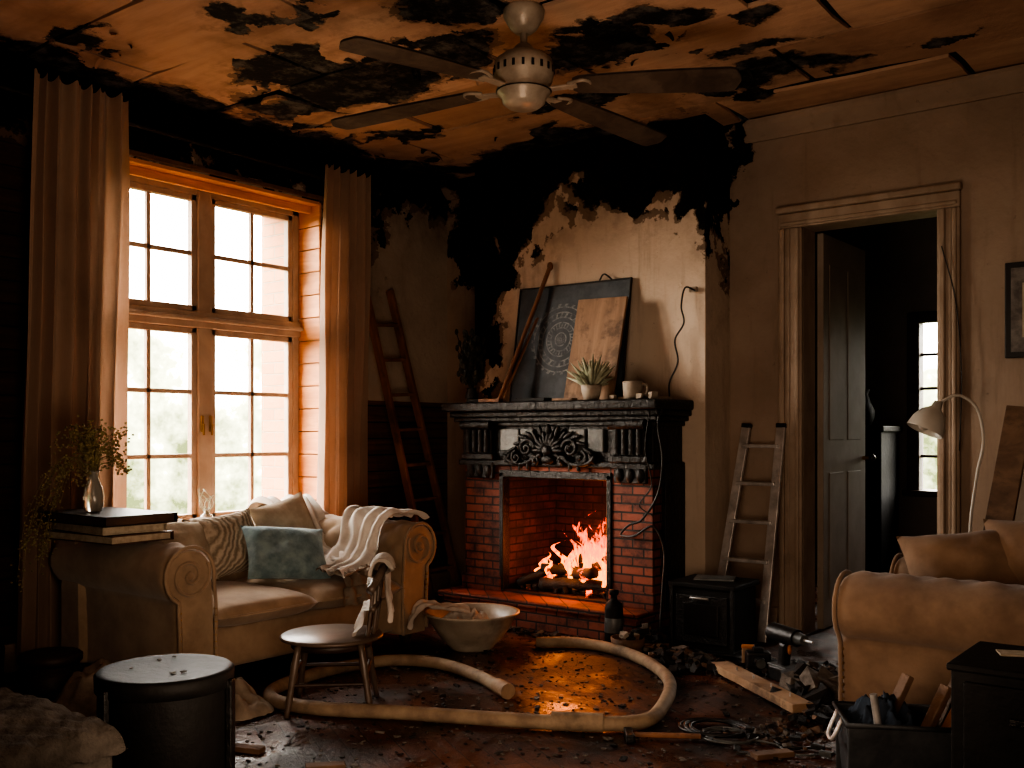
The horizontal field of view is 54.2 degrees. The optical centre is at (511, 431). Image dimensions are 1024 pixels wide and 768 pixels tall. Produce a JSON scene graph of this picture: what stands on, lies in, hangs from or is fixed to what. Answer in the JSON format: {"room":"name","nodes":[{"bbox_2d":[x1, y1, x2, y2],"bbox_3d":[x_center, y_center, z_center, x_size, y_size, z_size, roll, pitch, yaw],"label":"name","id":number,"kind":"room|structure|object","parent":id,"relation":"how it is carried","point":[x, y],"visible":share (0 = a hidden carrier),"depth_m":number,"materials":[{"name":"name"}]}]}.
{"room":"fire-damaged room","nodes":[
{"label":"fire-damaged room","id":0,"kind":"room"},
{"bbox_2d":[0,51,446,644],"bbox_3d":[-2.981,-0.350,4.919,0.620,3.100,7.720,0,0,38],"label":"wall","id":1,"kind":"structure","parent":0,"point":[409,223],"depth_m":6.88,"materials":[{"name":"paint"}]},
{"bbox_2d":[127,175,303,519],"bbox_3d":[-1.895,-0.455,6.147,0.110,2.090,1.494,0,0,38],"label":"window","id":2,"kind":"structure","parent":1,"relation":"in","point":[199,319],"depth_m":6.15,"materials":[{"name":"brown wood"}]},
{"bbox_2d":[3,571,449,673],"bbox_3d":[-2.724,1.130,4.720,0.028,0.140,7.320,0,0,38],"label":"baseboard","id":3,"kind":"structure","parent":1,"relation":"attached to","point":[441,580],"depth_m":5.01,"materials":[{"name":"brown wood"}]},
{"bbox_2d":[129,149,323,501],"bbox_3d":[-1.793,-0.465,6.067,0.330,2.190,1.630,0,0,38],"label":"trim","id":4,"kind":"structure","parent":1,"relation":"attached to","point":[309,211],"depth_m":6.63,"materials":[{"name":"brown wood"}]},
{"bbox_2d":[197,488,216,517],"bbox_3d":[-1.825,0.459,5.969,0.128,0.255,0.084,0,0,-37],"label":"bottle","id":5,"kind":"object","parent":4,"relation":"on","point":[206,511],"visible":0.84,"depth_m":5.96,"materials":[{"name":"clear glass"}]},
{"bbox_3d":[-1.756,-1.680,5.918,0.090,0.100,2.760,0,0,38],"label":"curtain rod","id":6,"kind":"object","parent":1,"relation":"attached to","visible":0},
{"bbox_2d":[16,68,129,671],"bbox_3d":[-2.249,-0.316,5.139,0.127,2.972,0.606,0,0,38],"label":"curtain","id":7,"kind":"object","parent":6,"relation":"hanging from","point":[77,360],"visible":0.72,"depth_m":5.11,"materials":[{"name":"fabric"}]},
{"bbox_2d":[317,164,370,515],"bbox_3d":[-1.118,-0.286,6.608,0.135,2.912,0.446,0,0,38],"label":"curtain","id":8,"kind":"object","parent":6,"relation":"hanging from","point":[342,469],"visible":0.82,"depth_m":6.61,"materials":[{"name":"fabric"}]},
{"bbox_2d":[2,568,841,767],"bbox_3d":[0.766,1.250,4.088,7.600,0.100,11.000,0,0,38],"label":"floor","id":9,"kind":"structure","parent":0,"point":[259,674],"depth_m":4.34,"materials":[{"name":"brown wood"}]},
{"bbox_2d":[17,647,82,700],"bbox_3d":[-2.021,1.083,4.377,0.264,0.235,0.264,0,0,38],"label":"stool","id":10,"kind":"object","parent":9,"relation":"on","point":[44,672],"visible":0.74,"depth_m":4.28,"materials":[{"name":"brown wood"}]},
{"bbox_2d":[0,687,127,767],"bbox_3d":[-1.556,0.987,2.726,0.720,0.427,0.680,0,0,38],"label":"ottoman","id":11,"kind":"object","parent":9,"relation":"on","point":[36,732],"visible":1,"depth_m":2.70,"materials":[{"name":"brown fabric"}]},
{"bbox_2d":[52,657,111,716],"bbox_3d":[-1.689,1.073,4.205,0.462,0.240,0.546,0,0,38],"label":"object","id":12,"kind":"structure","parent":9,"relation":"on","point":[77,694],"depth_m":4.07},
{"bbox_2d":[93,654,234,767],"bbox_3d":[-1.092,0.969,3.136,0.420,0.463,0.432,0,0,38],"label":"table","id":13,"kind":"object","parent":9,"relation":"on","point":[168,710],"visible":0.97,"depth_m":2.99,"materials":[{"name":"black paint"}]},
{"bbox_2d":[50,510,435,671],"bbox_3d":[-1.369,0.835,5.334,1.038,0.731,1.752,0,0,38],"label":"sofa","id":14,"kind":"object","parent":9,"relation":"on","point":[126,601],"visible":0.7,"depth_m":4.77,"materials":[{"name":"beige fabric"}]},
{"bbox_2d":[40,507,177,545],"bbox_3d":[-1.888,0.437,4.679,0.567,0.126,0.371,0,0,38],"label":"book stack","id":15,"kind":"object","parent":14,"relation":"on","point":[112,526],"visible":0.98,"depth_m":4.54,"materials":[{"name":"black paper"}]},
{"bbox_2d":[10,415,133,592],"bbox_3d":[-2.025,0.324,4.652,0.510,0.808,0.392,0,0,-12],"label":"vase","id":16,"kind":"object","parent":15,"relation":"on","point":[93,494],"visible":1,"depth_m":4.66,"materials":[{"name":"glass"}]},
{"bbox_2d":[162,522,219,579],"bbox_3d":[-1.691,0.600,5.083,0.213,0.332,0.416,0,0,38],"label":"throw pillow","id":17,"kind":"object","parent":14,"relation":"on","point":[185,533],"visible":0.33,"depth_m":5.10,"materials":[{"name":"beige fabric"}]},
{"bbox_2d":[181,508,253,579],"bbox_3d":[-1.521,0.600,5.331,0.217,0.360,0.438,0,0,38],"label":"throw pillow","id":18,"kind":"object","parent":14,"relation":"on","point":[224,535],"visible":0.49,"depth_m":5.26,"materials":[{"name":"beige fabric"}]},
{"bbox_2d":[249,492,315,528],"bbox_3d":[-1.275,0.570,5.697,0.198,0.447,0.491,0,0,38],"label":"throw pillow","id":19,"kind":"object","parent":14,"relation":"on","point":[291,512],"visible":0.4,"depth_m":5.66,"materials":[{"name":"beige fabric"}]},
{"bbox_2d":[240,525,330,579],"bbox_3d":[-1.200,0.645,5.322,0.482,0.300,0.250,0,0,-31],"label":"throw pillow","id":20,"kind":"object","parent":14,"relation":"on","point":[273,552],"visible":0.98,"depth_m":5.25,"materials":[{"name":"teal fabric"}]},
{"bbox_2d":[246,494,351,559],"bbox_3d":[-1.189,0.554,5.889,0.884,0.351,0.399,0,0,38],"label":"throw blanket","id":21,"kind":"object","parent":14,"relation":"on","point":[316,511],"visible":0.22,"depth_m":5.97,"materials":[{"name":"white fabric"}]},
{"bbox_2d":[315,564,383,607],"bbox_3d":[-0.860,0.813,5.299,0.272,0.201,0.271,0,0,38],"label":"throw blanket","id":22,"kind":"object","parent":14,"relation":"on","point":[355,583],"visible":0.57,"depth_m":5.20,"materials":[{"name":"fabric"}]},
{"bbox_2d":[318,505,429,576],"bbox_3d":[-0.835,0.586,5.540,0.522,0.326,0.727,0,0,38],"label":"throw blanket","id":23,"kind":"object","parent":14,"relation":"on","point":[360,529],"visible":0.92,"depth_m":5.61,"materials":[{"name":"white fabric"}]},
{"bbox_2d":[235,677,273,720],"bbox_3d":[-1.232,1.124,4.291,0.423,0.140,0.386,0,0,38],"label":"cloth","id":24,"kind":"object","parent":9,"relation":"on","point":[249,705],"depth_m":4.23,"materials":[{"name":"beige fabric"}]},
{"bbox_2d":[279,563,387,718],"bbox_3d":[-0.780,0.891,4.370,0.461,0.622,0.447,0,0,-2],"label":"wooden chair","id":25,"kind":"object","parent":9,"relation":"on","point":[322,638],"visible":0.95,"depth_m":4.28,"materials":[{"name":"brown wood"}]},
{"bbox_2d":[352,552,395,636],"bbox_3d":[-0.607,0.712,4.418,0.187,0.341,0.287,0,0,-6],"label":"draped cloth","id":26,"kind":"object","parent":25,"relation":"on","point":[384,557],"visible":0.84,"depth_m":4.33,"materials":[{"name":"white fabric"}]},
{"bbox_2d":[369,290,461,599],"bbox_3d":[-0.684,0.100,6.991,0.733,2.211,0.269,0,0,-7],"label":"wooden ladder","id":27,"kind":"object","parent":9,"relation":"on","point":[380,360],"visible":0.82,"depth_m":7.05,"materials":[{"name":"brown wood"}]},
{"bbox_2d":[263,637,676,731],"bbox_3d":[-0.114,1.161,4.858,1.817,0.076,1.599,0,0,12],"label":"fire hose","id":28,"kind":"object","parent":9,"relation":"on","point":[558,720],"visible":0.91,"depth_m":4.19,"materials":[{"name":"canvas"},{"name":"rubber"}]},
{"bbox_2d":[423,602,519,652],"bbox_3d":[-0.224,1.095,5.552,0.536,0.206,0.536,0,0,38],"label":"enamel bowl","id":29,"kind":"object","parent":9,"relation":"on","point":[461,635],"visible":0.95,"depth_m":5.40,"materials":[{"name":"beige metal"}]},
{"bbox_2d":[407,599,470,629],"bbox_3d":[-0.403,1.004,5.501,0.355,0.150,0.164,0,0,-2],"label":"rag","id":30,"kind":"object","parent":29,"relation":"on","point":[420,605],"visible":1,"depth_m":5.45,"materials":[{"name":"white fabric"}]},
{"bbox_2d":[434,608,488,630],"bbox_3d":[-0.265,1.029,5.555,0.320,0.128,0.305,0,0,38],"label":"rag","id":31,"kind":"object","parent":29,"relation":"in","point":[474,614],"visible":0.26,"depth_m":5.52,"materials":[{"name":"white fabric"}]},
{"bbox_2d":[235,743,794,767],"bbox_3d":[-0.146,1.188,3.632,2.373,0.023,0.278,0,0,2],"label":"shard","id":32,"kind":"object","parent":9,"relation":"on","point":[239,747],"visible":0.56,"depth_m":3.67},
{"bbox_2d":[235,632,835,767],"bbox_3d":[0.198,1.194,4.087,2.923,0.019,2.922,0,0,38],"label":"flakes","id":33,"kind":"object","parent":9,"relation":"on","point":[739,752],"visible":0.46,"depth_m":4.12,"materials":[{"name":"black"}]},
{"bbox_2d":[438,398,693,640],"bbox_3d":[0.282,0.505,6.254,1.620,1.390,0.549,0,0,38],"label":"fireplace","id":34,"kind":"object","parent":9,"relation":"on","point":[507,445],"visible":0.99,"depth_m":6.01,"materials":[{"name":"red brick"}]},
{"bbox_2d":[455,328,487,402],"bbox_3d":[-0.230,-0.442,6.592,0.202,0.501,0.373,0,0,-43],"label":"plant","id":35,"kind":"object","parent":34,"relation":"on","point":[469,369],"visible":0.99,"depth_m":6.60,"materials":[{"name":"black plant"}]},
{"bbox_2d":[478,398,502,401],"bbox_3d":[-0.139,-0.203,6.461,0.160,0.024,0.050,0,0,32],"label":"block","id":36,"kind":"object","parent":34,"relation":"on","point":[496,399],"visible":0.76,"depth_m":6.43,"materials":[{"name":"brown wood"}]},
{"bbox_2d":[498,262,552,399],"bbox_3d":[0.086,-0.658,6.548,0.379,0.923,0.047,0,0,-15],"label":"stick","id":37,"kind":"object","parent":34,"relation":"on","point":[549,265],"visible":0.91,"depth_m":6.54,"materials":[{"name":"brown wood"}]},
{"bbox_2d":[516,554,605,598],"bbox_3d":[0.374,0.888,6.328,0.771,0.280,0.293,0,0,38],"label":"logs","id":38,"kind":"object","parent":34,"relation":"in","point":[538,579],"visible":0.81,"depth_m":6.25},
{"bbox_2d":[534,521,605,586],"bbox_3d":[0.399,0.675,6.333,0.650,0.550,0.221,0,0,38],"label":"flames","id":39,"kind":"object","parent":38,"relation":"on","point":[593,553],"visible":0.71,"depth_m":6.27,"materials":[{"name":"orange"}]},
{"bbox_2d":[509,277,632,401],"bbox_3d":[0.365,-0.577,6.434,0.870,0.773,0.141,0,0,38],"label":"picture","id":40,"kind":"object","parent":34,"relation":"on","point":[541,372],"visible":0.53,"depth_m":6.51,"materials":[{"name":"wood"}]},
{"bbox_2d":[566,356,615,399],"bbox_3d":[0.477,-0.331,6.002,0.314,0.279,0.277,0,0,0],"label":"agave","id":41,"kind":"object","parent":34,"relation":"on","point":[591,377],"visible":0.99,"depth_m":5.96,"materials":[{"name":"plant"}]},
{"bbox_2d":[515,391,671,401],"bbox_3d":[0.503,-0.214,6.108,1.007,0.049,0.330,0,0,38],"label":"debris","id":42,"kind":"object","parent":34,"relation":"on","point":[651,394],"visible":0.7,"depth_m":5.93,"materials":[{"name":"stone"}]},
{"bbox_2d":[564,296,627,399],"bbox_3d":[0.517,-0.513,6.187,0.373,0.652,0.169,0,0,38],"label":"wood board","id":43,"kind":"object","parent":34,"relation":"on","point":[599,322],"visible":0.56,"depth_m":6.19,"materials":[{"name":"brown wood"}]},
{"bbox_2d":[622,381,647,398],"bbox_3d":[0.712,-0.243,5.843,0.120,0.105,0.147,0,0,-19],"label":"mug","id":44,"kind":"object","parent":34,"relation":"on","point":[630,388],"visible":0.74,"depth_m":5.80,"materials":[{"name":"beige ceramic"}]},
{"bbox_2d":[620,404,665,631],"bbox_3d":[0.836,0.517,5.586,0.147,1.359,0.656,0,0,-26],"label":"power cable","id":45,"kind":"object","parent":34,"relation":"hanging from","point":[661,410],"visible":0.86,"depth_m":5.68,"materials":[{"name":"black rubber"}]},
{"bbox_2d":[604,589,622,641],"bbox_3d":[0.571,1.041,5.606,0.106,0.318,0.106,0,0,38],"label":"bottle","id":46,"kind":"object","parent":9,"relation":"on","point":[613,619],"visible":0.81,"depth_m":5.57,"materials":[{"name":"black glass"}]},
{"bbox_2d":[611,631,645,649],"bbox_3d":[0.628,1.136,5.410,0.190,0.127,0.190,0,0,38],"label":"bowl","id":47,"kind":"object","parent":9,"relation":"on","point":[631,640],"visible":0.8,"depth_m":5.37,"materials":[{"name":"ceramic"}]},
{"bbox_2d":[623,727,700,743],"bbox_3d":[0.588,1.180,3.892,0.296,0.034,0.114,0,0,0],"label":"hammer","id":48,"kind":"object","parent":9,"relation":"on","point":[629,735],"visible":1,"depth_m":3.89,"materials":[{"name":"brown wood"}]},
{"bbox_2d":[507,623,837,759],"bbox_3d":[0.540,1.131,4.996,2.863,0.182,1.612,0,0,38],"label":"debris","id":49,"kind":"object","parent":9,"relation":"on","point":[815,682],"visible":0.64,"depth_m":4.49,"materials":[{"name":"brown wood"}]},
{"bbox_2d":[668,574,758,658],"bbox_3d":[1.106,1.001,5.505,0.406,0.398,0.392,0,0,38],"label":"cabinet","id":50,"kind":"object","parent":9,"relation":"on","point":[709,613],"visible":0.94,"depth_m":5.38,"materials":[{"name":"painted wood"},{"name":"dark lacquer"},{"name":"iron"}]},
{"bbox_2d":[703,653,744,666],"bbox_3d":[1.212,1.184,5.085,0.615,0.030,0.281,0,0,38],"label":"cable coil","id":51,"kind":"object","parent":9,"relation":"on","point":[736,656],"visible":0.23,"depth_m":5.26,"materials":[{"name":"black rubber"}]},
{"bbox_2d":[741,644,753,662],"bbox_3d":[1.216,1.149,5.157,0.065,0.101,0.055,0,0,15],"label":"wooden box","id":52,"kind":"object","parent":9,"relation":"on","point":[744,647],"visible":0.52,"depth_m":5.14,"materials":[{"name":"brown wood"}]},
{"bbox_2d":[678,717,824,749],"bbox_3d":[0.926,1.185,3.912,0.586,0.027,0.262,0,0,38],"label":"cable coil","id":53,"kind":"object","parent":9,"relation":"on","point":[690,721],"visible":0.94,"depth_m":3.94,"materials":[{"name":"black rubber"}]},
{"bbox_2d":[717,423,786,642],"bbox_3d":[1.397,0.574,5.921,0.365,1.257,0.329,0,0,38],"label":"metal ladder","id":54,"kind":"object","parent":9,"relation":"on","point":[768,561],"visible":0.89,"depth_m":5.90,"materials":[{"name":"metal"}]},
{"bbox_2d":[745,646,770,672],"bbox_3d":[1.232,1.140,4.994,0.120,0.120,0.125,0,0,3],"label":"camera","id":55,"kind":"object","parent":9,"relation":"on","point":[757,658],"visible":0.91,"depth_m":4.98,"materials":[{"name":"black plastic"}]},
{"bbox_2d":[712,661,812,712],"bbox_3d":[1.137,1.163,4.623,0.100,0.055,0.804,0,0,-14],"label":"plank","id":56,"kind":"object","parent":9,"relation":"on","point":[785,699],"visible":0.93,"depth_m":4.54,"materials":[{"name":"wood"}]},
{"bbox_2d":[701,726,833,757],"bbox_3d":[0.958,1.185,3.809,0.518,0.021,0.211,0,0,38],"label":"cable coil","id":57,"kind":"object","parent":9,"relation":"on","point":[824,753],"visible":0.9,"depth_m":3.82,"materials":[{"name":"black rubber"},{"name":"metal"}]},
{"bbox_2d":[765,622,813,681],"bbox_3d":[1.335,1.066,4.780,0.098,0.267,0.306,0,0,-24],"label":"drill","id":58,"kind":"object","parent":9,"relation":"on","point":[787,637],"visible":0.84,"depth_m":4.80,"materials":[{"name":"black plastic"}]},
{"bbox_2d":[815,426,902,572],"bbox_3d":[2.870,0.575,8.293,0.570,1.250,0.515,0,0,38],"label":"cabinet","id":59,"kind":"object","parent":9,"relation":"on","point":[881,475],"visible":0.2,"depth_m":8.02,"materials":[{"name":"black paint"}]},
{"bbox_2d":[865,389,874,425],"bbox_3d":[2.906,-0.200,8.250,0.170,0.300,0.170,0,0,38],"label":"vase","id":60,"kind":"object","parent":59,"relation":"on","point":[869,410],"visible":0.47,"depth_m":8.19,"materials":[{"name":"black paint"}]},
{"bbox_2d":[826,673,950,767],"bbox_3d":[1.271,0.992,3.268,0.464,0.411,0.279,0,0,9],"label":"bin","id":61,"kind":"object","parent":9,"relation":"on","point":[858,745],"visible":0.78,"depth_m":3.16,"materials":[{"name":"grey metal"}]},
{"bbox_2d":[836,690,921,730],"bbox_3d":[1.229,0.924,3.331,0.284,0.139,0.249,0,0,38],"label":"cloth","id":62,"kind":"object","parent":61,"relation":"in","point":[861,712],"visible":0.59,"depth_m":3.30,"materials":[{"name":"fabric"}]},
{"bbox_2d":[832,553,1023,704],"bbox_3d":[1.919,0.794,3.769,1.128,0.812,0.932,0,0,38],"label":"sofa","id":63,"kind":"object","parent":9,"relation":"on","point":[896,622],"visible":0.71,"depth_m":3.61,"materials":[{"name":"tan leather"},{"name":"dark wood"}]},
{"bbox_2d":[895,530,1020,584],"bbox_3d":[1.757,0.545,3.864,0.468,0.352,0.265,0,0,5],"label":"pillow","id":64,"kind":"object","parent":63,"relation":"on","point":[976,555],"visible":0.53,"depth_m":3.82,"materials":[{"name":"brown fabric"}]},
{"bbox_2d":[983,519,1023,584],"bbox_3d":[2.019,0.510,3.778,0.465,0.413,0.232,0,0,38],"label":"pillow","id":65,"kind":"object","parent":63,"relation":"on","point":[1011,533],"visible":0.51,"depth_m":3.80,"materials":[{"name":"brown fabric"}]},
{"bbox_2d":[907,394,984,531],"bbox_3d":[2.064,0.511,4.658,0.424,1.378,0.270,0,0,-7],"label":"floor lamp","id":66,"kind":"object","parent":9,"relation":"on","point":[929,420],"visible":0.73,"depth_m":4.66,"materials":[{"name":"metal"}]},
{"bbox_2d":[946,641,1023,767],"bbox_3d":[1.509,0.912,2.794,0.470,0.576,0.395,0,0,38],"label":"base cabinet","id":67,"kind":"object","parent":9,"relation":"on","point":[987,679],"visible":1,"depth_m":2.74,"materials":[{"name":"paint"}]},
{"bbox_2d":[983,405,1023,529],"bbox_3d":[2.431,0.529,5.018,0.540,1.336,0.130,0,0,-37],"label":"plank","id":68,"kind":"object","parent":9,"relation":"on","point":[1009,466],"visible":0.31,"depth_m":5.08,"materials":[{"name":"brown wood"}]},
{"bbox_2d":[0,0,1023,182],"bbox_3d":[-0.183,-1.938,2.749,7.460,0.163,7.720,0,0,38],"label":"ceiling","id":69,"kind":"structure","parent":0,"point":[204,55],"depth_m":4.98,"materials":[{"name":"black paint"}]},
{"bbox_2d":[66,23,843,174],"bbox_3d":[-0.188,-1.856,5.187,3.153,0.061,2.855,0,0,38],"label":"peeling ceiling paint","id":70,"kind":"object","parent":69,"relation":"attached to","point":[415,71],"visible":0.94,"depth_m":5.16,"materials":[{"name":"black paint"}]},
{"bbox_2d":[331,0,741,145],"bbox_3d":[0.023,-1.673,4.593,1.895,0.455,1.955,0,0,38],"label":"ceiling fan","id":71,"kind":"object","parent":69,"relation":"hanging from","point":[523,75],"depth_m":4.39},
{"bbox_2d":[475,114,729,575],"bbox_3d":[0.544,-0.350,6.608,1.780,3.100,0.330,0,0,38],"label":"wall","id":72,"kind":"structure","parent":0,"point":[657,216],"depth_m":6.22,"materials":[{"name":"paint"}]},
{"bbox_2d":[599,273,697,396],"bbox_3d":[0.809,-0.607,6.132,0.688,0.796,0.092,0,0,38],"label":"hanging cable","id":73,"kind":"object","parent":72,"relation":"attached to","point":[691,289],"visible":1,"depth_m":5.97,"materials":[{"name":"black rubber"},{"name":"metal"}]},
{"bbox_2d":[440,64,1023,200],"bbox_3d":[-0.065,-1.820,2.657,6.760,0.120,7.320,0,0,38],"label":"trim","id":74,"kind":"structure","parent":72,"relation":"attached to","point":[1005,81],"depth_m":5.61,"materials":[{"name":"paint"}]},
{"bbox_2d":[447,92,1023,606],"bbox_3d":[2.233,-0.350,5.620,7.160,3.100,0.180,0,0,38],"label":"wall","id":75,"kind":"structure","parent":0,"point":[979,145],"depth_m":5.76,"materials":[{"name":"paint"}]},
{"bbox_2d":[756,605,777,629],"bbox_3d":[1.466,1.125,6.083,0.320,0.150,0.030,0,0,38],"label":"baseboard","id":76,"kind":"structure","parent":75,"relation":"attached to","point":[773,616],"depth_m":6.00,"materials":[{"name":"brown wood"}]},
{"bbox_2d":[817,233,875,628],"bbox_3d":[2.126,-0.005,6.311,0.124,2.390,0.760,0,0,38],"label":"door","id":77,"kind":"structure","parent":75,"relation":"in","point":[841,457],"depth_m":6.22,"materials":[{"name":"paint"}]},
{"bbox_2d":[775,182,962,634],"bbox_3d":[2.047,-0.068,5.731,1.040,2.535,0.235,0,0,38],"label":"trim","id":78,"kind":"structure","parent":75,"relation":"attached to","point":[798,225],"depth_m":5.89,"materials":[{"name":"brown wood"}]},
{"bbox_2d":[941,246,961,450],"bbox_3d":[2.349,-0.450,5.345,0.106,1.101,0.011,0,0,38],"label":"cord","id":79,"kind":"object","parent":75,"relation":"attached to","point":[941,246],"visible":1,"depth_m":5.32,"materials":[{"name":"black rubber"}]},
{"bbox_2d":[1005,261,1023,357],"bbox_3d":[2.718,-0.632,5.107,0.365,0.495,0.034,0,0,38],"label":"picture frame","id":80,"kind":"object","parent":75,"relation":"attached to","point":[1014,271],"visible":1,"depth_m":5.18,"materials":[{"name":"black wood"}]},
{"bbox_2d":[815,217,936,567],"bbox_3d":[3.162,-0.350,6.850,5.000,3.100,2.900,0,0,38],"label":"wall","id":81,"kind":"structure","parent":0,"point":[900,257],"depth_m":8.39,"materials":[{"name":"paint"}]},
{"bbox_2d":[902,311,936,496],"bbox_3d":[3.636,-0.230,8.057,0.930,1.520,0.130,0,0,38],"label":"window","id":82,"kind":"structure","parent":81,"relation":"in","point":[915,320],"depth_m":8.27,"materials":[{"name":"brown wood"}]}
]}

